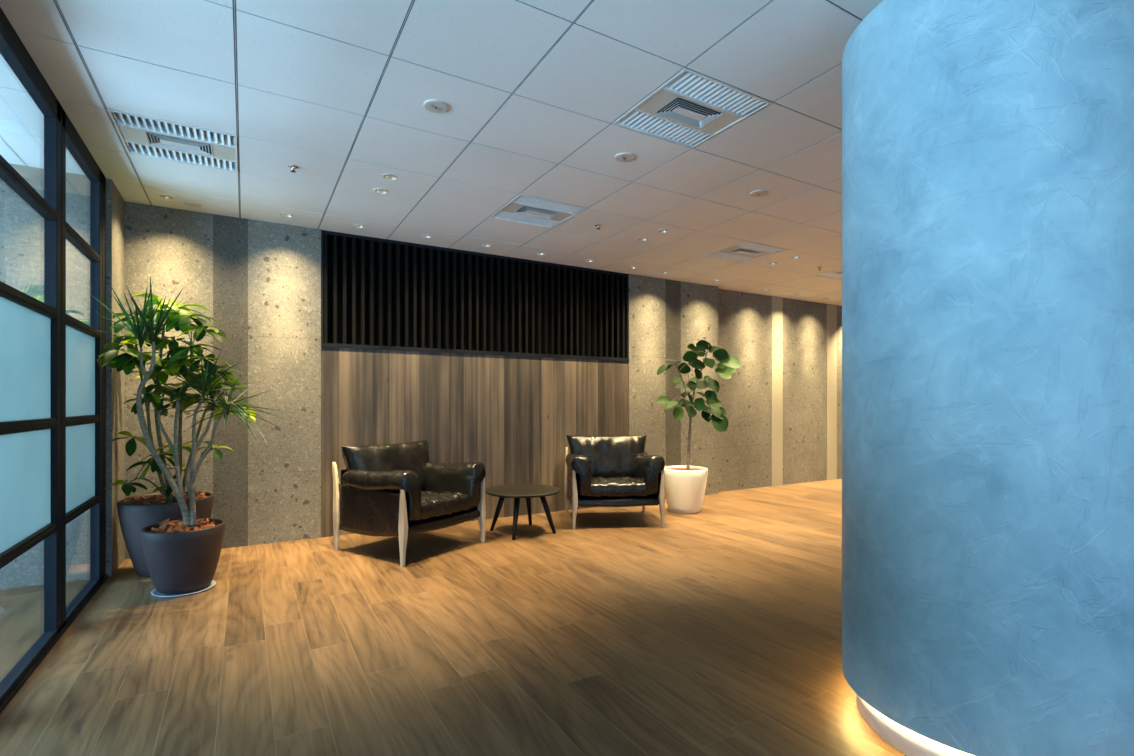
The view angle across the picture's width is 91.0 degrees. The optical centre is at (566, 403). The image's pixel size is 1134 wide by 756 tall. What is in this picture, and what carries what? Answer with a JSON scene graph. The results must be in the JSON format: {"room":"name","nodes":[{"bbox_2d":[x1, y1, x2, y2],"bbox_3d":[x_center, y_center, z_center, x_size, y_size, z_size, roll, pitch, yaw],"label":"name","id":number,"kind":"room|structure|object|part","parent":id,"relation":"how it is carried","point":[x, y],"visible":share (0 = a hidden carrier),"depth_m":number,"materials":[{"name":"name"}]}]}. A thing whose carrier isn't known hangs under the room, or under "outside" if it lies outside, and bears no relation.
{"room":"lobby","nodes":[
{"label":"lobby","id":0,"kind":"room"},
{"bbox_2d":[0,163,124,589],"bbox_3d":[-4.869,-0.289,3.575,3.145,3.140,0.538,0,0,-30],"label":"window glass","id":1,"kind":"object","parent":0,"point":[21,226],"depth_m":4.03,"materials":[{"name":"glass"}]},
{"bbox_2d":[0,7,107,713],"bbox_3d":[-1.305,-0.189,0.437,0.077,2.940,8.462,0,0,-30],"label":"window","id":2,"kind":"structure","parent":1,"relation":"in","point":[53,383],"depth_m":3.02,"materials":[{"name":"metal"}]},
{"bbox_3d":[-1.290,0.093,0.404,0.008,1.106,8.090,0,0,-30],"label":"frosted pane","id":3,"kind":"part","parent":2,"relation":"part of","materials":[{"name":"glass"}]},
{"bbox_2d":[0,0,882,305],"bbox_3d":[3.196,-1.834,3.665,17.200,0.350,9.550,0,0,-30],"label":"ceiling","id":4,"kind":"structure","parent":0,"point":[534,92],"depth_m":3.18,"materials":[{"name":"tile"}]},
{"bbox_2d":[158,194,174,199],"bbox_3d":[-3.215,-1.685,4.474,0.112,0.059,0.112,0,0,-30],"label":"recessed light","id":5,"kind":"object","parent":4,"relation":"in","point":[164,196],"visible":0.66,"depth_m":4.50,"materials":[{"name":"white metal"}]},
{"bbox_2d":[107,109,237,172],"bbox_3d":[-2.477,-1.700,3.572,0.628,0.089,0.628,0,0,-30],"label":"ceiling vent","id":6,"kind":"object","parent":4,"relation":"attached to","point":[140,135],"visible":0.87,"depth_m":3.55,"materials":[{"name":"white metal"}]},
{"bbox_3d":[-2.477,-1.664,3.572,0.604,0.006,0.236,0,0,-30],"label":"panel","id":7,"kind":"part","parent":6,"relation":"part of","materials":[{"name":"beige plastic"}]},
{"bbox_2d":[145,131,212,155],"bbox_3d":[-2.477,-1.668,3.572,0.350,0.026,0.198,0,0,-30],"label":"air diffuser","id":8,"kind":"object","parent":6,"relation":"attached to","point":[154,139],"depth_m":3.57,"materials":[{"name":"white metal"}]},
{"bbox_2d":[183,201,201,206],"bbox_3d":[-3.114,-1.657,4.637,0.136,0.005,0.136,0,0,-30],"label":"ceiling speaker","id":9,"kind":"object","parent":4,"relation":"attached to","point":[188,203],"visible":1,"depth_m":4.63,"materials":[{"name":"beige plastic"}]},
{"bbox_2d":[280,213,293,216],"bbox_3d":[-2.464,-1.685,4.908,0.112,0.059,0.112,0,0,-30],"label":"recessed light","id":10,"kind":"object","parent":4,"relation":"in","point":[281,214],"visible":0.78,"depth_m":4.94,"materials":[{"name":"white metal"}]},
{"bbox_2d":[288,164,298,172],"bbox_3d":[-1.917,-1.651,3.903,0.068,0.057,0.068,0,0,-30],"label":"sprinkler","id":11,"kind":"object","parent":4,"relation":"attached to","point":[291,166],"visible":0.98,"depth_m":3.90,"materials":[{"name":"silver metal"}]},
{"bbox_2d":[353,224,364,227],"bbox_3d":[-1.944,-1.685,5.208,0.112,0.059,0.112,0,0,-30],"label":"recessed light","id":12,"kind":"object","parent":4,"relation":"in","point":[354,225],"visible":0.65,"depth_m":5.25,"materials":[{"name":"white metal"}]},
{"bbox_2d":[374,188,388,193],"bbox_3d":[-1.450,-1.685,4.350,0.112,0.059,0.112,0,0,-30],"label":"recessed light","id":13,"kind":"object","parent":4,"relation":"in","point":[377,190],"visible":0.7,"depth_m":4.38,"materials":[{"name":"white metal"}]},
{"bbox_2d":[382,174,397,179],"bbox_3d":[-1.293,-1.685,4.078,0.112,0.059,0.112,0,0,-30],"label":"recessed light","id":14,"kind":"object","parent":4,"relation":"in","point":[386,176],"visible":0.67,"depth_m":4.11,"materials":[{"name":"white metal"}]},
{"bbox_2d":[421,234,431,237],"bbox_3d":[-1.391,-1.685,5.527,0.112,0.059,0.112,0,0,-30],"label":"recessed light","id":15,"kind":"object","parent":4,"relation":"in","point":[423,235],"visible":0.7,"depth_m":5.56,"materials":[{"name":"white metal"}]},
{"bbox_2d":[424,99,447,112],"bbox_3d":[-0.731,-1.653,3.106,0.132,0.013,0.132,0,0,37],"label":"ceiling sensor","id":16,"kind":"object","parent":4,"relation":"attached to","point":[432,105],"visible":1,"depth_m":3.10,"materials":[{"name":"beige plastic"}]},
{"bbox_2d":[490,194,586,228],"bbox_3d":[-0.260,-1.700,4.852,0.628,0.089,0.628,0,0,-30],"label":"ceiling vent","id":17,"kind":"object","parent":4,"relation":"attached to","point":[525,209],"visible":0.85,"depth_m":4.83,"materials":[{"name":"white metal"}]},
{"bbox_3d":[-0.260,-1.664,4.852,0.604,0.006,0.236,0,0,-30],"label":"panel","id":18,"kind":"part","parent":17,"relation":"part of","materials":[{"name":"beige plastic"}]},
{"bbox_2d":[515,206,558,218],"bbox_3d":[-0.260,-1.668,4.852,0.350,0.026,0.198,0,0,-30],"label":"air diffuser","id":19,"kind":"object","parent":17,"relation":"attached to","point":[529,211],"depth_m":4.85,"materials":[{"name":"white metal"}]},
{"bbox_2d":[615,152,633,161],"bbox_3d":[0.387,-1.653,3.751,0.132,0.013,0.132,0,0,8],"label":"ceiling sensor","id":20,"kind":"object","parent":4,"relation":"attached to","point":[621,157],"visible":1,"depth_m":3.74,"materials":[{"name":"beige plastic"}]},
{"bbox_2d":[637,238,647,240],"bbox_3d":[0.768,-1.685,5.631,0.112,0.059,0.112,0,0,-30],"label":"recessed light","id":21,"kind":"object","parent":4,"relation":"in","point":[638,239],"visible":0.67,"depth_m":5.67,"materials":[{"name":"white metal"}]},
{"bbox_2d":[657,229,668,232],"bbox_3d":[0.925,-1.685,5.359,0.112,0.059,0.112,0,0,-30],"label":"recessed light","id":22,"kind":"object","parent":4,"relation":"in","point":[660,230],"visible":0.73,"depth_m":5.39,"materials":[{"name":"white metal"}]},
{"bbox_2d":[613,68,771,147],"bbox_3d":[0.700,-1.700,3.190,0.628,0.089,0.628,0,0,-30],"label":"ceiling vent","id":23,"kind":"object","parent":4,"relation":"attached to","point":[680,111],"visible":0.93,"depth_m":3.16,"materials":[{"name":"white metal"}]},
{"bbox_3d":[0.700,-1.664,3.190,0.604,0.006,0.236,0,0,-30],"label":"panel","id":24,"kind":"part","parent":23,"relation":"part of","materials":[{"name":"beige plastic"}]},
{"bbox_2d":[656,97,722,127],"bbox_3d":[0.700,-1.668,3.190,0.350,0.026,0.198,0,0,-30],"label":"air diffuser","id":25,"kind":"object","parent":23,"relation":"attached to","point":[684,111],"depth_m":3.19,"materials":[{"name":"white metal"}]},
{"bbox_2d":[703,241,787,262],"bbox_3d":[1.956,-1.700,6.133,0.628,0.089,0.628,0,0,-30],"label":"ceiling vent","id":26,"kind":"object","parent":4,"relation":"attached to","point":[746,251],"visible":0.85,"depth_m":6.11,"materials":[{"name":"white metal"}]},
{"bbox_3d":[1.956,-1.664,6.133,0.604,0.006,0.236,0,0,-30],"label":"panel","id":27,"kind":"part","parent":26,"relation":"part of","materials":[{"name":"beige plastic"}]},
{"bbox_2d":[727,248,761,256],"bbox_3d":[1.956,-1.668,6.133,0.350,0.026,0.198,0,0,-30],"label":"air diffuser","id":28,"kind":"object","parent":26,"relation":"attached to","point":[744,252],"depth_m":6.12,"materials":[{"name":"white metal"}]},
{"bbox_2d":[750,190,766,196],"bbox_3d":[1.510,-1.653,4.394,0.132,0.013,0.132,0,0,8],"label":"ceiling sensor","id":29,"kind":"object","parent":4,"relation":"attached to","point":[757,193],"visible":1,"depth_m":4.38,"materials":[{"name":"beige plastic"}]},
{"bbox_2d":[815,269,841,279],"bbox_3d":[3.619,-1.700,7.093,0.628,0.089,0.628,0,0,-30],"label":"ceiling vent","id":30,"kind":"object","parent":4,"relation":"attached to","point":[836,274],"visible":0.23,"depth_m":7.20,"materials":[{"name":"white metal"}]},
{"bbox_2d":[0,479,906,755],"bbox_3d":[3.196,1.341,3.665,17.200,0.120,9.550,0,0,-30],"label":"floor","id":31,"kind":"structure","parent":0,"point":[716,630],"depth_m":2.92,"materials":[{"name":"brown wood"}]},
{"bbox_2d":[97,293,263,576],"bbox_3d":[-2.820,0.235,4.166,0.954,2.092,1.154,0,0,-30],"label":"tree","id":32,"kind":"object","parent":31,"relation":"on","point":[135,513],"visible":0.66,"depth_m":4.07,"materials":[{"name":"green plant"}]},
{"bbox_3d":[-3.064,1.001,4.276,0.604,0.560,0.604,0,0,-30],"label":"pot","id":33,"kind":"part","parent":32,"relation":"part of","materials":[{"name":"grey ceramic"}]},
{"bbox_3d":[-2.846,0.000,4.120,0.807,1.538,0.896,0,0,-30],"label":"stem","id":34,"kind":"part","parent":32,"relation":"part of","materials":[{"name":"plant"}]},
{"bbox_2d":[151,580,215,597],"bbox_3d":[-2.640,1.274,3.847,0.372,0.014,0.372,0,0,-30],"label":"saucer","id":35,"kind":"object","parent":31,"relation":"on","point":[154,592],"visible":0.42,"depth_m":3.74,"materials":[{"name":"white ceramic"}]},
{"bbox_2d":[93,278,282,593],"bbox_3d":[-2.486,0.197,3.784,1.202,2.140,0.714,0,0,0],"label":"tree","id":36,"kind":"object","parent":35,"relation":"on","point":[182,556],"visible":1,"depth_m":3.74,"materials":[{"name":"green plant"}]},
{"bbox_3d":[-2.588,0.229,3.834,0.667,1.313,0.284,0,0,-2],"label":"stem","id":37,"kind":"part","parent":36,"relation":"part of","materials":[{"name":"grey plant"}]},
{"bbox_3d":[-2.640,1.053,3.847,0.484,0.428,0.484,0,0,-30],"label":"pot","id":38,"kind":"part","parent":36,"relation":"part of","materials":[{"name":"grey ceramic"}]},
{"bbox_2d":[332,440,485,566],"bbox_3d":[-1.402,0.824,5.014,0.965,0.915,0.985,0,0,34],"label":"armchair","id":39,"kind":"object","parent":31,"relation":"on","point":[384,490],"visible":1,"depth_m":4.80,"materials":[{"name":"black leather"}]},
{"bbox_3d":[-2.018,0.898,4.876,0.099,0.765,0.053,0,0,34],"label":"leg","id":40,"kind":"part","parent":39,"relation":"part of","materials":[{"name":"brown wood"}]},
{"bbox_3d":[-1.739,0.831,5.241,0.020,0.500,0.864,0,0,34],"label":"panel","id":41,"kind":"part","parent":39,"relation":"part of","materials":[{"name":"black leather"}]},
{"bbox_3d":[-1.645,0.901,4.638,0.840,0.405,0.026,0,0,34],"label":"panel","id":42,"kind":"part","parent":39,"relation":"part of","materials":[{"name":"black leather"}]},
{"bbox_2d":[342,469,420,521],"bbox_3d":[-1.557,0.743,4.658,0.824,0.412,0.221,0,0,34],"label":"armrest","id":43,"kind":"object","parent":39,"relation":"on","point":[374,495],"depth_m":4.53,"materials":[{"name":"black leather"}]},
{"bbox_2d":[341,440,428,490],"bbox_3d":[-1.625,0.626,5.164,0.327,0.520,0.945,0,0,34],"label":"cushion","id":44,"kind":"object","parent":39,"relation":"on","point":[413,456],"depth_m":4.99,"materials":[{"name":"black leather"}]},
{"bbox_3d":[-1.292,0.979,4.397,0.069,0.605,0.053,0,0,34],"label":"leg","id":45,"kind":"part","parent":39,"relation":"part of","materials":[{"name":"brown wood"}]},
{"bbox_3d":[-1.408,1.031,5.017,0.780,0.070,0.864,0,0,34],"label":"seat","id":46,"kind":"part","parent":39,"relation":"part of","materials":[{"name":"black leather"}]},
{"bbox_2d":[412,491,474,521],"bbox_3d":[-1.350,0.906,4.978,0.784,0.222,0.700,0,0,34],"label":"seat cushion","id":47,"kind":"object","parent":39,"relation":"on","point":[433,506],"depth_m":4.82,"materials":[{"name":"black leather"}]},
{"bbox_3d":[-1.058,1.024,4.781,0.063,0.095,0.864,0,0,34],"label":"rail","id":48,"kind":"part","parent":39,"relation":"part of","materials":[{"name":"black leather"}]},
{"bbox_2d":[425,461,485,506],"bbox_3d":[-1.131,0.743,5.290,0.824,0.409,0.222,0,0,34],"label":"armrest","id":49,"kind":"object","parent":39,"relation":"on","point":[467,479],"depth_m":5.11,"materials":[{"name":"black leather"}]},
{"bbox_3d":[-0.790,0.979,5.142,0.069,0.605,0.053,0,0,34],"label":"leg","id":50,"kind":"part","parent":39,"relation":"part of","materials":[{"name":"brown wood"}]},
{"bbox_2d":[485,484,560,539],"bbox_3d":[-0.442,1.071,5.553,0.756,0.430,0.756,0,0,-35],"label":"side table","id":51,"kind":"object","parent":31,"relation":"on","point":[516,491],"visible":0.98,"depth_m":5.49,"materials":[{"name":"black wood"}]},
{"bbox_3d":[-0.689,1.079,5.601,0.177,0.414,0.057,0,0,13],"label":"leg","id":52,"kind":"part","parent":51,"relation":"part of","materials":[{"name":"black wood"}]},
{"bbox_3d":[-0.490,1.079,5.307,0.057,0.414,0.177,0,0,13],"label":"leg","id":53,"kind":"part","parent":51,"relation":"part of","materials":[{"name":"black wood"}]},
{"bbox_3d":[-0.401,1.079,5.801,0.057,0.414,0.177,0,0,7],"label":"leg","id":54,"kind":"part","parent":51,"relation":"part of","materials":[{"name":"black wood"}]},
{"bbox_3d":[-0.194,1.079,5.512,0.177,0.414,0.058,0,0,7],"label":"leg","id":55,"kind":"part","parent":51,"relation":"part of","materials":[{"name":"black wood"}]},
{"bbox_2d":[564,435,664,529],"bbox_3d":[0.492,0.824,6.154,0.985,0.915,0.965,0,0,-5],"label":"armchair","id":56,"kind":"object","parent":31,"relation":"on","point":[600,471],"visible":1,"depth_m":5.85,"materials":[{"name":"black leather"}]},
{"bbox_3d":[-0.003,0.898,6.545,0.053,0.765,0.099,0,0,-5],"label":"leg","id":57,"kind":"part","parent":56,"relation":"part of","materials":[{"name":"brown wood"}]},
{"bbox_3d":[0.047,0.901,6.106,0.026,0.405,0.840,0,0,-5],"label":"panel","id":58,"kind":"part","parent":56,"relation":"part of","materials":[{"name":"black leather"}]},
{"bbox_3d":[0.082,0.979,5.680,0.053,0.605,0.069,0,0,-5],"label":"leg","id":59,"kind":"part","parent":56,"relation":"part of","materials":[{"name":"brown wood"}]},
{"bbox_2d":[565,453,591,495],"bbox_3d":[0.118,0.743,6.050,0.221,0.412,0.824,0,0,-5],"label":"armrest","id":60,"kind":"object","parent":56,"relation":"on","point":[579,472],"depth_m":5.66,"materials":[{"name":"black leather"}]},
{"bbox_2d":[566,435,646,477],"bbox_3d":[0.468,0.626,6.422,0.945,0.520,0.327,0,0,-5],"label":"cushion","id":61,"kind":"object","parent":56,"relation":"on","point":[608,456],"depth_m":6.31,"materials":[{"name":"black leather"}]},
{"bbox_3d":[0.491,1.031,6.160,0.864,0.070,0.780,0,0,-5],"label":"seat","id":62,"kind":"part","parent":56,"relation":"part of","materials":[{"name":"black leather"}]},
{"bbox_2d":[585,476,652,497],"bbox_3d":[0.497,0.906,6.090,0.700,0.222,0.784,0,0,-5],"label":"seat cushion","id":63,"kind":"object","parent":56,"relation":"on","point":[597,486],"depth_m":5.72,"materials":[{"name":"black leather"}]},
{"bbox_3d":[0.528,1.024,5.740,0.864,0.095,0.063,0,0,-5],"label":"rail","id":64,"kind":"part","parent":56,"relation":"part of","materials":[{"name":"black leather"}]},
{"bbox_2d":[633,452,664,494],"bbox_3d":[0.878,0.743,6.117,0.222,0.409,0.824,0,0,-5],"label":"armrest","id":65,"kind":"object","parent":56,"relation":"on","point":[649,471],"depth_m":5.73,"materials":[{"name":"black leather"}]},
{"bbox_3d":[0.937,0.901,6.184,0.025,0.405,0.840,0,0,-5],"label":"panel","id":66,"kind":"part","parent":56,"relation":"part of","materials":[{"name":"black leather"}]},
{"bbox_3d":[0.977,0.979,5.759,0.053,0.605,0.069,0,0,-5],"label":"leg","id":67,"kind":"part","parent":56,"relation":"part of","materials":[{"name":"brown wood"}]},
{"bbox_2d":[657,340,740,513],"bbox_3d":[1.553,0.261,6.556,0.979,2.041,0.642,0,0,9],"label":"fig tree","id":68,"kind":"object","parent":31,"relation":"on","point":[685,486],"visible":0.97,"depth_m":6.47,"materials":[{"name":"green plant"}]},
{"bbox_3d":[1.399,1.025,6.634,0.536,0.512,0.536,0,0,-30],"label":"pot","id":69,"kind":"part","parent":68,"relation":"part of","materials":[{"name":"white ceramic"}]},
{"bbox_2d":[327,237,608,356],"bbox_3d":[-1.004,-1.199,6.620,3.627,1.320,0.230,0,0,-30],"label":"slats","id":70,"kind":"structure","parent":0,"point":[329,239],"depth_m":6.17,"materials":[{"name":"black metal"}]},
{"bbox_2d":[125,201,841,558],"bbox_3d":[2.182,-0.289,8.264,14.355,3.140,0.570,0,0,-30],"label":"wall","id":71,"kind":"structure","parent":0,"point":[261,280],"depth_m":5.76,"materials":[{"name":"stone"}]},
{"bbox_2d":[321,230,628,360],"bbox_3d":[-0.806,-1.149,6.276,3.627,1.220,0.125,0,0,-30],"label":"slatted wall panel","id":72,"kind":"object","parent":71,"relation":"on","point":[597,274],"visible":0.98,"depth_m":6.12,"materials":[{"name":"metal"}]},
{"bbox_2d":[772,296,782,485],"bbox_3d":[3.155,-0.289,8.882,0.250,3.140,0.474,0,0,-30],"label":"trim","id":73,"kind":"structure","parent":71,"relation":"attached to","point":[777,302],"depth_m":8.68,"materials":[{"name":"beige paint"}]},
{"bbox_2d":[827,304,836,479],"bbox_3d":[4.329,-0.289,9.560,0.260,3.140,0.474,0,0,-30],"label":"trim","id":74,"kind":"structure","parent":71,"relation":"attached to","point":[831,309],"depth_m":9.35,"materials":[{"name":"beige paint"}]},
{"bbox_2d":[842,0,1133,755],"bbox_3d":[1.633,-0.190,2.202,0.980,2.939,0.980,0,0,-30],"label":"column","id":75,"kind":"structure","parent":0,"point":[988,145],"depth_m":1.80,"materials":[{"name":"blue paint"}]}
]}

